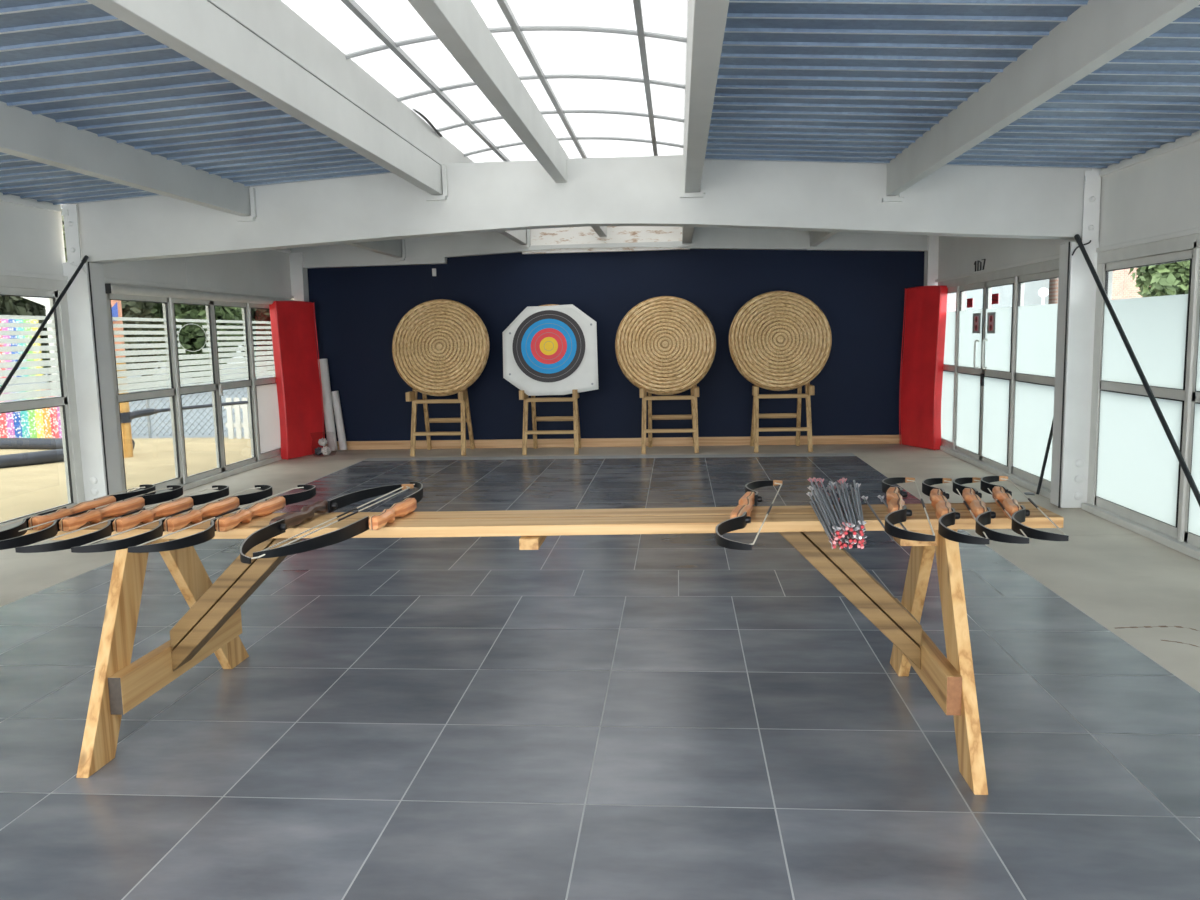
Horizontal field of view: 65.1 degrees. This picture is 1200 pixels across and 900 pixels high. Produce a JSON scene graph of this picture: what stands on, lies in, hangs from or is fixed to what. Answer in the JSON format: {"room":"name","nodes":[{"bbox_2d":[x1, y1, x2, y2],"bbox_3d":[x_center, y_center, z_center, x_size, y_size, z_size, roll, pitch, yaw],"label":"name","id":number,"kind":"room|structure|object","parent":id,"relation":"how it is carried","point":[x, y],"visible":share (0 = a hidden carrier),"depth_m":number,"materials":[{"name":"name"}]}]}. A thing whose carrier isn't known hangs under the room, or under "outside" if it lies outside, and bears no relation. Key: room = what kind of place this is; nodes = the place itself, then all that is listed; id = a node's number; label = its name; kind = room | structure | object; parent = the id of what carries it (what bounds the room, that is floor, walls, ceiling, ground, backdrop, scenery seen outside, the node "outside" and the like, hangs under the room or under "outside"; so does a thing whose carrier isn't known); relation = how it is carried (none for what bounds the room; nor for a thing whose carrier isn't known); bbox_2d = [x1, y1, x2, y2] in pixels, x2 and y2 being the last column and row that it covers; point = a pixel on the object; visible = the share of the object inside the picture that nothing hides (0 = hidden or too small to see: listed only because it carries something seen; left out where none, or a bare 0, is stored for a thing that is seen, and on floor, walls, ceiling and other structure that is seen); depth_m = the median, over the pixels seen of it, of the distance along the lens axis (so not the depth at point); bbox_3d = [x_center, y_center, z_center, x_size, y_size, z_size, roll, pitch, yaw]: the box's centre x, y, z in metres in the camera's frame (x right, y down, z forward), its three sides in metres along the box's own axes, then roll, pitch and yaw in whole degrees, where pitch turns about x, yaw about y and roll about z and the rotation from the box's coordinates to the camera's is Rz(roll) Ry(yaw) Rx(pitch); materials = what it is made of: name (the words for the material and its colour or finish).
{"room":"sports facility","nodes":[
{"label":"sports facility","id":0,"kind":"room"},
{"bbox_2d":[0,437,251,521],"bbox_3d":[-22.315,1.456,5.312,34.610,0.220,22.500,-1,7,5],"label":"ground","id":1,"kind":"structure","parent":0,"point":[24,490],"depth_m":11.45,"materials":[{"name":"sand"}]},
{"bbox_2d":[0,297,61,437],"bbox_3d":[-10.612,-1.766,15.470,4.500,3.250,0.900,-1,7,5],"label":"tower","id":2,"kind":"object","parent":1,"relation":"on","point":[45,422],"visible":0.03,"depth_m":15.04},
{"bbox_2d":[0,449,63,467],"bbox_3d":[-7.674,0.155,11.802,0.260,0.182,3.128,5,9,41],"label":"pipe","id":3,"kind":"object","parent":1,"relation":"on","point":[56,455],"visible":0.4,"depth_m":12.07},
{"bbox_2d":[0,438,134,448],"bbox_3d":[-9.296,-0.094,14.146,5.140,0.170,0.255,0,7,11],"label":"pipe","id":4,"kind":"object","parent":1,"relation":"on","point":[5,443],"visible":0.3,"depth_m":13.93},
{"bbox_2d":[111,300,132,457],"bbox_3d":[-6.484,-1.200,12.621,0.288,2.650,0.260,-1,7,5],"label":"wooden post","id":5,"kind":"object","parent":1,"relation":"on","point":[126,421],"visible":0.27,"depth_m":12.63,"materials":[{"name":"paint"}]},
{"bbox_2d":[129,401,247,419],"bbox_3d":[-5.583,-0.616,13.679,0.109,0.154,2.528,5,9,39],"label":"rope","id":6,"kind":"object","parent":5,"relation":"attached to","point":[143,412],"visible":0.74,"depth_m":13.08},
{"bbox_2d":[224,398,249,438],"bbox_3d":[-5.484,-0.505,14.829,0.900,0.650,0.060,-1,7,5],"label":"picket fence","id":7,"kind":"object","parent":1,"relation":"on","point":[229,424],"visible":0.44,"depth_m":14.82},
{"bbox_2d":[7,367,271,438],"bbox_3d":[-19.535,-2.723,38.939,34.610,0.200,45.500,-1,7,5],"label":"ground","id":8,"kind":"structure","parent":0,"point":[199,434],"depth_m":20.05,"materials":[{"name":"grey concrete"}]},
{"bbox_2d":[0,295,32,315],"bbox_3d":[-17.343,-4.484,25.134,3.791,6.582,3.681,-1,7,5],"label":"tree","id":9,"kind":"object","parent":8,"relation":"on","point":[9,305],"visible":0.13,"depth_m":25.25,"materials":[{"name":"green plant"}]},
{"bbox_2d":[23,209,154,370],"bbox_3d":[-15.866,-5.068,29.207,3.671,6.687,3.869,-1,7,5],"label":"tree","id":10,"kind":"object","parent":8,"relation":"on","point":[133,309],"visible":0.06,"depth_m":28.94,"materials":[{"name":"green plant"}]},
{"bbox_2d":[121,303,162,381],"bbox_3d":[-18.861,-7.128,38.266,3.800,8.687,3.708,-1,7,5],"label":"tree","id":11,"kind":"object","parent":8,"relation":"on","point":[121,303],"visible":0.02,"depth_m":38.22,"materials":[{"name":"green plant"}]},
{"bbox_2d":[44,383,249,437],"bbox_3d":[-7.353,-0.628,15.292,8.850,0.900,0.050,-1,7,5],"label":"fence","id":12,"kind":"object","parent":8,"relation":"on","point":[149,422],"visible":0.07,"depth_m":15.25,"materials":[{"name":"metal"}]},
{"bbox_2d":[146,303,242,382],"bbox_3d":[-14.407,-5.492,33.266,3.734,6.478,3.848,-1,7,5],"label":"tree","id":13,"kind":"object","parent":8,"relation":"on","point":[192,337],"visible":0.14,"depth_m":32.43,"materials":[{"name":"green plant"}]},
{"bbox_2d":[241,308,275,376],"bbox_3d":[-13.023,-6.262,37.275,3.720,6.969,3.757,-3,7,-11],"label":"tree","id":14,"kind":"object","parent":8,"relation":"on","point":[257,314],"visible":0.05,"depth_m":36.34,"materials":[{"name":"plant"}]},
{"bbox_2d":[0,192,293,298],"bbox_3d":[-4.838,-1.412,4.985,0.335,0.673,15.417,-1,7,5],"label":"wall","id":15,"kind":"structure","parent":0,"point":[31,231],"depth_m":8.85,"materials":[{"name":"paint"}]},
{"bbox_2d":[0,287,76,530],"bbox_3d":[-4.686,-0.327,7.444,0.053,1.913,1.408,-1,7,5],"label":"window","id":16,"kind":"structure","parent":15,"relation":"in","point":[60,399],"depth_m":7.79,"materials":[{"name":"glass"}]},
{"bbox_2d":[108,293,182,492],"bbox_3d":[-4.374,-0.529,9.037,0.053,1.913,1.058,-1,7,5],"label":"window","id":17,"kind":"structure","parent":15,"relation":"in","point":[169,378],"depth_m":9.06,"materials":[{"name":"glass"}]},
{"bbox_2d":[173,298,223,482],"bbox_3d":[-4.294,-0.640,10.002,0.053,1.933,0.848,-1,7,5],"label":"door","id":18,"kind":"structure","parent":15,"relation":"in","point":[212,374],"depth_m":10.14,"materials":[{"name":"glass"}]},
{"bbox_2d":[111,284,293,303],"bbox_3d":[-4.210,-1.685,10.335,0.097,0.086,4.030,-1,7,5],"label":"box","id":19,"kind":"object","parent":15,"relation":"attached to","point":[115,288],"visible":0.78,"depth_m":9.65,"materials":[{"name":"grey metal"}]},
{"bbox_2d":[212,300,257,470],"bbox_3d":[-4.211,-0.745,10.842,0.080,1.933,0.868,-1,7,5],"label":"door","id":20,"kind":"structure","parent":15,"relation":"in","point":[245,373],"depth_m":10.88,"materials":[{"name":"glass"}]},
{"bbox_2d":[250,303,280,459],"bbox_3d":[-4.138,-0.884,11.885,0.053,1.913,1.198,-1,7,5],"label":"window","id":21,"kind":"structure","parent":15,"relation":"in","point":[266,388],"depth_m":11.65,"materials":[{"name":"glass"}]},
{"bbox_2d":[0,444,1199,899],"bbox_3d":[-0.541,0.968,5.029,8.840,0.150,15.620,-1,7,5],"label":"floor","id":22,"kind":"structure","parent":0,"point":[629,716],"depth_m":3.69,"materials":[{"name":"tile"}]},
{"bbox_2d":[62,205,122,500],"bbox_3d":[-4.504,-0.774,8.291,0.253,2.678,0.286,-1,7,5],"label":"column","id":23,"kind":"structure","parent":22,"relation":"on","point":[86,296],"depth_m":8.23,"materials":[{"name":"white paint"}]},
{"bbox_2d":[0,255,88,394],"bbox_3d":[-4.467,-0.403,6.971,0.035,2.241,2.456,-1,7,5],"label":"rod","id":24,"kind":"object","parent":23,"relation":"attached to","point":[85,258],"visible":1,"depth_m":7.46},
{"bbox_2d":[269,301,324,459],"bbox_3d":[-3.897,-0.914,12.117,0.181,1.997,0.743,2,8,21],"label":"mat","id":25,"kind":"object","parent":22,"relation":"on","point":[293,326],"visible":0.96,"depth_m":12.02,"materials":[{"name":"red plastic"}]},
{"bbox_2d":[289,253,308,301],"bbox_3d":[-3.978,-1.297,12.614,0.170,2.640,0.180,-1,7,5],"label":"column","id":26,"kind":"structure","parent":22,"relation":"on","point":[298,273],"depth_m":12.41,"materials":[{"name":"white paint"}]},
{"bbox_2d":[318,359,337,450],"bbox_3d":[-3.658,-0.604,12.628,0.123,1.241,0.299,-7,9,-38],"label":"cardboard tube","id":27,"kind":"object","parent":22,"relation":"on","point":[325,379],"visible":0.82,"depth_m":12.57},
{"bbox_2d":[331,391,346,449],"bbox_3d":[-3.524,-0.396,12.699,0.234,0.805,0.100,5,9,40],"label":"cardboard tube","id":28,"kind":"object","parent":22,"relation":"on","point":[335,394],"visible":1,"depth_m":12.66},
{"bbox_2d":[405,388,474,455],"bbox_3d":[-2.046,-0.644,12.175,0.730,1.380,0.786,-1,7,5],"label":"stand","id":29,"kind":"object","parent":22,"relation":"on","point":[463,399],"visible":0.77,"depth_m":11.98,"materials":[{"name":"wood"}]},
{"bbox_2d":[392,299,489,395],"bbox_3d":[-2.028,-1.303,11.960,1.258,1.225,0.408,-1,7,6],"label":"boss","id":30,"kind":"object","parent":29,"relation":"on","point":[440,347],"visible":1,"depth_m":11.89,"materials":[{"name":"wicker"}]},
{"bbox_2d":[22,502,1063,794],"bbox_3d":[-0.255,0.642,3.693,3.860,0.810,1.238,-1,7,5],"label":"trestle table","id":31,"kind":"object","parent":22,"relation":"on","point":[212,623],"visible":0.68,"depth_m":3.47,"materials":[{"name":"brown wood"}]},
{"bbox_2d":[0,484,155,540],"bbox_3d":[-2.158,0.251,3.809,0.157,0.052,1.280,-1,7,5],"label":"bow","id":32,"kind":"object","parent":31,"relation":"on","point":[59,513],"visible":0.84,"depth_m":3.74,"materials":[{"name":"brown wood"}]},
{"bbox_2d":[0,485,182,549],"bbox_3d":[-2.016,0.253,3.766,0.157,0.052,1.280,-1,7,6],"label":"bow","id":33,"kind":"object","parent":31,"relation":"on","point":[68,523],"visible":0.97,"depth_m":3.67,"materials":[{"name":"black laminate"}]},
{"bbox_2d":[15,485,228,552],"bbox_3d":[-1.798,0.252,3.737,0.156,0.052,1.280,0,7,6],"label":"bow","id":34,"kind":"object","parent":31,"relation":"on","point":[121,523],"visible":0.94,"depth_m":3.55,"materials":[{"name":"black laminate"}]},
{"bbox_2d":[71,485,272,552],"bbox_3d":[-1.598,0.250,3.720,0.156,0.052,1.280,0,7,7],"label":"bow","id":35,"kind":"object","parent":31,"relation":"on","point":[169,523],"visible":0.94,"depth_m":3.53,"materials":[{"name":"black laminate"}]},
{"bbox_2d":[128,485,315,552],"bbox_3d":[-1.399,0.248,3.703,0.157,0.052,1.280,0,7,7],"label":"bow","id":36,"kind":"object","parent":31,"relation":"on","point":[271,504],"visible":1,"depth_m":3.52,"materials":[{"name":"black laminate"}]},
{"bbox_2d":[240,484,413,563],"bbox_3d":[-1.063,0.252,3.585,0.223,0.052,1.425,0,7,9],"label":"bow","id":37,"kind":"object","parent":31,"relation":"on","point":[278,525],"visible":1,"depth_m":3.56,"materials":[{"name":"plastic"}]},
{"bbox_2d":[253,482,422,558],"bbox_3d":[-0.875,0.243,3.624,0.223,0.052,1.425,0,7,9],"label":"bow","id":38,"kind":"object","parent":31,"relation":"on","point":[408,504],"visible":0.98,"depth_m":3.33,"materials":[{"name":"plastic"}]},
{"bbox_2d":[715,480,781,549],"bbox_3d":[0.568,0.220,3.522,0.143,0.052,1.280,1,7,15],"label":"bow","id":39,"kind":"object","parent":31,"relation":"on","point":[740,515],"visible":1,"depth_m":3.31,"materials":[{"name":"plastic"}]},
{"bbox_2d":[810,501,836,548],"bbox_3d":[0.786,0.258,3.341,0.027,0.025,0.800,0,7,7],"label":"arrow","id":40,"kind":"object","parent":31,"relation":"on","point":[815,511],"visible":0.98,"depth_m":3.24,"materials":[{"name":"metal"}]},
{"bbox_2d":[812,497,835,543],"bbox_3d":[0.792,0.244,3.353,0.027,0.025,0.800,0,7,8],"label":"arrow","id":41,"kind":"object","parent":40,"relation":"on","point":[832,538],"visible":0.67,"depth_m":3.13,"materials":[{"name":"metal"}]},
{"bbox_2d":[806,492,831,537],"bbox_3d":[0.785,0.230,3.377,0.027,0.025,0.800,0,8,8],"label":"arrow","id":42,"kind":"object","parent":41,"relation":"on","point":[808,493],"visible":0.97,"depth_m":3.39,"materials":[{"name":"metal"}]},
{"bbox_2d":[819,503,837,539],"bbox_3d":[0.789,0.224,3.324,0.027,0.025,0.800,0,8,7],"label":"arrow","id":43,"kind":"object","parent":41,"relation":"on","point":[835,537],"visible":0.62,"depth_m":2.97,"materials":[{"name":"metal"}]},
{"bbox_2d":[807,486,832,533],"bbox_3d":[0.784,0.208,3.356,0.027,0.025,0.800,0,8,8],"label":"arrow","id":44,"kind":"object","parent":43,"relation":"on","point":[809,487],"visible":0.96,"depth_m":3.35,"materials":[{"name":"metal"}]},
{"bbox_2d":[807,478,830,524],"bbox_3d":[0.788,0.180,3.387,0.027,0.025,0.800,0,9,8],"label":"arrow","id":45,"kind":"object","parent":44,"relation":"on","point":[811,480],"visible":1,"depth_m":3.36,"materials":[{"name":"metal"}]},
{"bbox_2d":[818,490,842,538],"bbox_3d":[0.801,0.215,3.298,0.027,0.025,0.800,0,8,9],"label":"arrow","id":46,"kind":"object","parent":43,"relation":"on","point":[841,532],"visible":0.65,"depth_m":2.94,"materials":[{"name":"metal"}]},
{"bbox_2d":[814,485,840,534],"bbox_3d":[0.792,0.202,3.309,0.027,0.025,0.800,0,8,8],"label":"arrow","id":47,"kind":"object","parent":46,"relation":"on","point":[829,516],"visible":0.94,"depth_m":3.13,"materials":[{"name":"metal"}]},
{"bbox_2d":[814,477,836,524],"bbox_3d":[0.807,0.180,3.390,0.027,0.025,0.800,0,9,8],"label":"arrow","id":48,"kind":"object","parent":47,"relation":"on","point":[815,479],"visible":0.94,"depth_m":3.34,"materials":[{"name":"metal"}]},
{"bbox_2d":[818,483,838,530],"bbox_3d":[0.810,0.197,3.345,0.027,0.025,0.800,0,9,9],"label":"arrow","id":49,"kind":"object","parent":47,"relation":"on","point":[819,484],"visible":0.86,"depth_m":3.46,"materials":[{"name":"metal"}]},
{"bbox_2d":[817,478,840,525],"bbox_3d":[0.822,0.180,3.376,0.027,0.025,0.800,0,9,9],"label":"arrow","id":50,"kind":"object","parent":49,"relation":"on","point":[821,480],"visible":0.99,"depth_m":3.35,"materials":[{"name":"metal"}]},
{"bbox_2d":[861,496,893,540],"bbox_3d":[0.993,0.241,3.377,0.027,0.025,0.800,0,7,9],"label":"arrow","id":51,"kind":"object","parent":31,"relation":"on","point":[862,497],"visible":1,"depth_m":3.40,"materials":[{"name":"metal"}]},
{"bbox_2d":[882,477,934,540],"bbox_3d":[1.132,0.198,3.504,0.147,0.052,1.390,1,6,16],"label":"bow","id":52,"kind":"object","parent":31,"relation":"on","point":[898,511],"visible":1,"depth_m":3.26,"materials":[{"name":"black laminate"}]},
{"bbox_2d":[922,478,989,544],"bbox_3d":[1.290,0.205,3.475,0.136,0.052,1.219,1,7,15],"label":"bow","id":53,"kind":"object","parent":31,"relation":"on","point":[946,516],"visible":1,"depth_m":3.27,"materials":[{"name":"black laminate"}]},
{"bbox_2d":[953,477,1028,543],"bbox_3d":[1.413,0.202,3.470,0.136,0.052,1.219,1,7,16],"label":"bow","id":54,"kind":"object","parent":31,"relation":"on","point":[983,516],"visible":0.94,"depth_m":3.27,"materials":[{"name":"black laminate"}]},
{"bbox_2d":[980,476,1068,540],"bbox_3d":[1.539,0.196,3.488,0.136,0.052,1.219,1,7,15],"label":"bow","id":55,"kind":"object","parent":31,"relation":"on","point":[1018,513],"visible":0.99,"depth_m":3.29,"materials":[{"name":"black laminate"}]},
{"bbox_2d":[519,389,580,454],"bbox_3d":[-0.611,-0.659,12.054,0.730,1.380,0.786,-1,7,5],"label":"stand","id":56,"kind":"object","parent":22,"relation":"on","point":[575,395],"visible":0.74,"depth_m":11.85,"materials":[{"name":"wood"}]},
{"bbox_2d":[502,304,597,395],"bbox_3d":[-0.622,-1.251,11.744,1.214,1.122,0.264,0,7,7],"label":"target","id":57,"kind":"object","parent":56,"relation":"attached to","point":[548,350],"visible":1,"depth_m":11.73,"materials":[{"name":"paper"}]},
{"bbox_2d":[640,384,698,453],"bbox_3d":[0.884,-0.675,11.929,0.730,1.380,0.786,-1,7,5],"label":"stand","id":58,"kind":"object","parent":22,"relation":"on","point":[694,390],"visible":0.73,"depth_m":11.73,"materials":[{"name":"wood"}]},
{"bbox_2d":[615,296,715,394],"bbox_3d":[0.815,-1.303,11.719,1.258,1.225,0.408,0,7,7],"label":"boss","id":59,"kind":"object","parent":58,"relation":"on","point":[665,345],"visible":1,"depth_m":11.65,"materials":[{"name":"wicker"}]},
{"bbox_2d":[750,382,814,452],"bbox_3d":[2.269,-0.690,11.812,0.730,1.380,0.786,-1,7,5],"label":"stand","id":60,"kind":"object","parent":22,"relation":"on","point":[809,389],"visible":0.78,"depth_m":11.61,"materials":[{"name":"wood"}]},
{"bbox_2d":[729,291,831,390],"bbox_3d":[2.222,-1.349,11.604,1.258,1.225,0.408,-1,7,5],"label":"boss","id":61,"kind":"object","parent":60,"relation":"on","point":[779,340],"visible":1,"depth_m":11.54,"materials":[{"name":"wicker"}]},
{"bbox_2d":[899,285,947,449],"bbox_3d":[4.014,-1.027,11.685,0.186,1.997,0.669,-4,7,-20],"label":"mat","id":62,"kind":"object","parent":22,"relation":"on","point":[921,377],"visible":1,"depth_m":11.60,"materials":[{"name":"red plastic"}]},
{"bbox_2d":[924,235,938,285],"bbox_3d":[4.183,-1.385,11.929,0.130,2.640,0.180,-1,7,5],"label":"column","id":63,"kind":"structure","parent":22,"relation":"on","point":[931,255],"depth_m":11.73,"materials":[{"name":"white paint"}]},
{"bbox_2d":[1024,421,1052,494],"bbox_3d":[3.826,0.000,8.080,0.099,0.845,0.404,-3,7,-12],"label":"bar","id":64,"kind":"object","parent":22,"relation":"on","point":[1051,430],"visible":0.86,"depth_m":8.10,"materials":[{"name":"metal"}]},
{"bbox_2d":[1050,170,1100,507],"bbox_3d":[3.861,-0.867,7.613,0.242,2.678,0.276,-1,7,5],"label":"column","id":65,"kind":"structure","parent":22,"relation":"on","point":[1076,285],"depth_m":7.56,"materials":[{"name":"white paint"}]},
{"bbox_2d":[77,155,1091,262],"bbox_3d":[-0.302,-2.018,7.832,8.370,0.747,0.200,-1,7,5],"label":"roof beam","id":66,"kind":"structure","parent":65,"relation":"on","point":[953,200],"depth_m":7.70,"materials":[{"name":"metal"}]},
{"bbox_2d":[408,0,606,236],"bbox_3d":[-0.582,-1.910,4.512,0.095,0.230,15.300,-1,7,5],"label":"roof beam","id":67,"kind":"structure","parent":66,"relation":"attached to","point":[457,24],"depth_m":4.71,"materials":[{"name":"metal"}]},
{"bbox_2d":[236,162,903,260],"bbox_3d":[-0.148,-2.421,9.872,5.505,0.400,4.460,-1,7,5],"label":"bracket","id":68,"kind":"object","parent":66,"relation":"attached to","point":[252,192],"visible":0.86,"depth_m":7.88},
{"bbox_2d":[1074,234,1199,506],"bbox_3d":[3.680,-0.469,6.355,0.040,2.184,2.408,-1,7,5],"label":"rod","id":69,"kind":"object","parent":65,"relation":"attached to","point":[1077,237],"visible":1,"depth_m":6.37,"materials":[{"name":"metal"}]},
{"bbox_2d":[0,0,1199,248],"bbox_3d":[-0.552,-1.878,4.665,8.940,0.249,15.600,-1,7,5],"label":"ceiling","id":70,"kind":"structure","parent":0,"point":[845,81],"depth_m":5.19,"materials":[{"name":"metal"}]},
{"bbox_2d":[0,101,401,257],"bbox_3d":[-3.262,-1.710,4.758,0.100,0.255,15.300,-1,7,5],"label":"roof beam","id":71,"kind":"structure","parent":70,"relation":"attached to","point":[23,134],"depth_m":6.06,"materials":[{"name":"metal"}]},
{"bbox_2d":[86,0,526,244],"bbox_3d":[-1.615,-1.835,4.606,0.090,0.232,15.300,-1,7,5],"label":"roof beam","id":72,"kind":"structure","parent":70,"relation":"attached to","point":[197,30],"depth_m":4.50,"materials":[{"name":"metal"}]},
{"bbox_2d":[207,0,689,253],"bbox_3d":[-0.553,-1.996,4.549,2.220,0.750,15.400,-1,7,5],"label":"window","id":73,"kind":"structure","parent":70,"relation":"attached to","point":[607,78],"depth_m":6.06,"materials":[{"name":"glass"}]},
{"bbox_2d":[290,227,926,267],"bbox_3d":[0.067,-2.673,12.134,8.340,0.438,0.130,-1,7,5],"label":"roof beam","id":74,"kind":"structure","parent":70,"relation":"attached to","point":[435,249],"depth_m":12.11,"materials":[{"name":"paint"}]},
{"bbox_2d":[682,0,728,243],"bbox_3d":[0.480,-1.960,4.418,0.120,0.533,15.300,-1,7,5],"label":"roof beam","id":75,"kind":"structure","parent":70,"relation":"attached to","point":[706,21],"depth_m":4.35,"materials":[{"name":"metal"}]},
{"bbox_2d":[810,0,1199,245],"bbox_3d":[2.062,-1.764,4.312,0.075,0.262,15.300,-1,7,5],"label":"roof beam","id":76,"kind":"structure","parent":70,"relation":"attached to","point":[1097,32],"depth_m":4.37,"materials":[{"name":"metal"}]},
{"bbox_2d":[307,249,924,440],"bbox_3d":[0.102,-1.641,12.421,8.640,3.400,0.150,-1,7,5],"label":"wall","id":77,"kind":"structure","parent":0,"point":[860,294],"depth_m":12.34,"materials":[{"name":"blue paint"}]},
{"bbox_2d":[325,435,900,449],"bbox_3d":[0.097,-0.100,12.525,7.800,0.115,0.025,-1,7,5],"label":"baseboard","id":78,"kind":"structure","parent":77,"relation":"attached to","point":[836,439],"depth_m":12.49,"materials":[{"name":"brown wood"}]},
{"bbox_2d":[935,130,1199,282],"bbox_3d":[3.682,-1.503,4.269,0.225,0.673,15.417,-1,7,5],"label":"wall","id":79,"kind":"structure","parent":0,"point":[1154,195],"depth_m":6.88,"materials":[{"name":"paint"}]},
{"bbox_2d":[0,233,1199,559],"bbox_3d":[-0.586,-0.094,4.688,8.680,2.047,15.200,-1,7,5],"label":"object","id":80,"kind":"structure","parent":79,"relation":"attached to","point":[1188,242],"depth_m":8.06,"materials":[{"name":"grey metal"}]},
{"bbox_2d":[941,287,956,448],"bbox_3d":[4.223,-0.998,11.382,0.057,1.913,0.798,-1,7,5],"label":"window","id":81,"kind":"structure","parent":79,"relation":"in","point":[947,402],"depth_m":11.28,"materials":[{"name":"glass"}]},
{"bbox_2d":[955,282,985,459],"bbox_3d":[4.123,-0.878,10.500,0.111,1.933,0.948,-1,7,5],"label":"door","id":82,"kind":"structure","parent":79,"relation":"in","point":[971,323],"depth_m":10.48,"materials":[{"name":"glass"}]},
{"bbox_2d":[980,277,1013,471],"bbox_3d":[4.048,-0.765,9.595,0.111,1.933,0.898,-1,7,5],"label":"door","id":83,"kind":"structure","parent":79,"relation":"in","point":[995,379],"depth_m":9.60,"materials":[{"name":"glass"}]},
{"bbox_2d":[1011,270,1058,489],"bbox_3d":[3.982,-0.634,8.459,0.057,1.913,1.308,-1,7,5],"label":"window","id":84,"kind":"structure","parent":79,"relation":"in","point":[1036,325],"depth_m":8.59,"materials":[{"name":"glass"}]},
{"bbox_2d":[1095,249,1192,538],"bbox_3d":[3.913,-0.427,6.782,0.057,1.913,1.328,-1,7,5],"label":"window","id":85,"kind":"structure","parent":79,"relation":"in","point":[1138,469],"depth_m":6.71,"materials":[{"name":"glass"}]},
{"bbox_2d":[1184,257,1199,547],"bbox_3d":[3.801,-0.258,5.427,0.057,1.913,1.348,-1,7,5],"label":"window","id":86,"kind":"structure","parent":79,"relation":"in","point":[1192,509],"depth_m":6.04,"materials":[{"name":"grey metal"}]},
{"label":"arrow","id":87,"kind":"object","parent":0,"visible":0},
{"bbox_2d":[849,491,864,538],"bbox_3d":[0.901,0.222,3.322,0.027,0.025,0.800,0,8,13],"label":"arrow","id":88,"kind":"object","parent":87,"relation":"on","point":[858,533],"visible":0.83,"depth_m":3.28,"materials":[{"name":"metal"}]},
{"bbox_2d":[852,487,865,535],"bbox_3d":[0.909,0.210,3.323,0.027,0.025,0.800,0,8,13],"label":"arrow","id":89,"kind":"object","parent":88,"relation":"on","point":[852,487],"visible":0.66,"depth_m":3.37,"materials":[{"name":"metal"}]},
{"bbox_2d":[850,485,864,533],"bbox_3d":[0.900,0.200,3.309,0.027,0.025,0.800,0,9,13],"label":"arrow","id":90,"kind":"object","parent":89,"relation":"on","point":[855,506],"visible":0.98,"depth_m":3.19,"materials":[{"name":"metal"}]},
{"bbox_2d":[853,480,865,528],"bbox_3d":[0.915,0.185,3.334,0.027,0.025,0.800,0,9,13],"label":"arrow","id":91,"kind":"object","parent":90,"relation":"on","point":[860,521],"visible":0.99,"depth_m":3.17,"materials":[{"name":"metal"}]},
{"label":"outside","id":92,"kind":"structure","parent":0,"visible":0},
{"bbox_3d":[26.298,-1.837,23.887,41.550,0.200,68.000,-1,7,5],"label":"ground","id":93,"kind":"structure","parent":92,"visible":0},
{"bbox_2d":[947,279,1048,311],"bbox_3d":[13.487,-7.171,34.847,4.000,8.350,7.500,-1,7,5],"label":"building","id":94,"kind":"structure","parent":93,"relation":"on","point":[1031,297],"depth_m":31.60,"materials":[{"name":"white"}]},
{"bbox_2d":[1048,268,1149,303],"bbox_3d":[16.973,-7.644,33.995,3.300,9.350,8.500,-1,7,5],"label":"building","id":95,"kind":"structure","parent":93,"relation":"on","point":[1123,285],"depth_m":30.31,"materials":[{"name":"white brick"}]},
{"bbox_2d":[1128,260,1189,296],"bbox_3d":[16.390,-5.831,26.226,3.413,7.581,3.424,-2,7,-4],"label":"tree","id":96,"kind":"object","parent":93,"relation":"on","point":[1172,278],"visible":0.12,"depth_m":25.86,"materials":[{"name":"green plant"}]},
{"label":"arrow","id":97,"kind":"object","parent":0,"visible":0},
{"label":"arrow","id":98,"kind":"object","parent":97,"relation":"on","visible":0},
{"bbox_2d":[836,490,853,537],"bbox_3d":[0.867,0.221,3.332,0.027,0.025,0.800,0,8,11],"label":"arrow","id":99,"kind":"object","parent":98,"relation":"on","point":[852,536],"visible":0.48,"depth_m":3.23,"materials":[{"name":"metal"}]},
{"bbox_2d":[838,485,857,535],"bbox_3d":[0.863,0.202,3.296,0.027,0.025,0.800,0,9,11],"label":"arrow","id":100,"kind":"object","parent":99,"relation":"on","point":[843,499],"visible":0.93,"depth_m":3.27,"materials":[{"name":"metal"}]},
{"bbox_2d":[835,481,854,531],"bbox_3d":[0.853,0.189,3.301,0.027,0.025,0.800,0,9,11],"label":"arrow","id":101,"kind":"object","parent":100,"relation":"on","point":[847,518],"visible":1,"depth_m":3.14,"materials":[{"name":"metal"}]},
{"label":"arrow","id":102,"kind":"object","parent":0,"visible":0},
{"bbox_2d":[822,488,837,524],"bbox_3d":[0.830,0.217,3.373,0.027,0.025,0.800,0,8,9],"label":"arrow","id":103,"kind":"object","parent":102,"relation":"on","point":[822,488],"visible":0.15,"depth_m":3.48,"materials":[{"name":"metal"}]},
{"bbox_2d":[823,489,844,537],"bbox_3d":[0.821,0.213,3.313,0.027,0.025,0.800,0,8,9],"label":"arrow","id":104,"kind":"object","parent":103,"relation":"on","point":[842,530],"visible":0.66,"depth_m":3.01,"materials":[{"name":"metal"}]},
{"bbox_2d":[827,485,847,534],"bbox_3d":[0.830,0.201,3.303,0.027,0.025,0.800,0,9,10],"label":"arrow","id":105,"kind":"object","parent":104,"relation":"on","point":[837,510],"visible":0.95,"depth_m":3.19,"materials":[{"name":"metal"}]},
{"bbox_2d":[829,481,850,529],"bbox_3d":[0.840,0.188,3.320,0.027,0.025,0.800,0,9,10],"label":"arrow","id":106,"kind":"object","parent":105,"relation":"on","point":[844,522],"visible":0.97,"depth_m":3.17,"materials":[{"name":"metal"}]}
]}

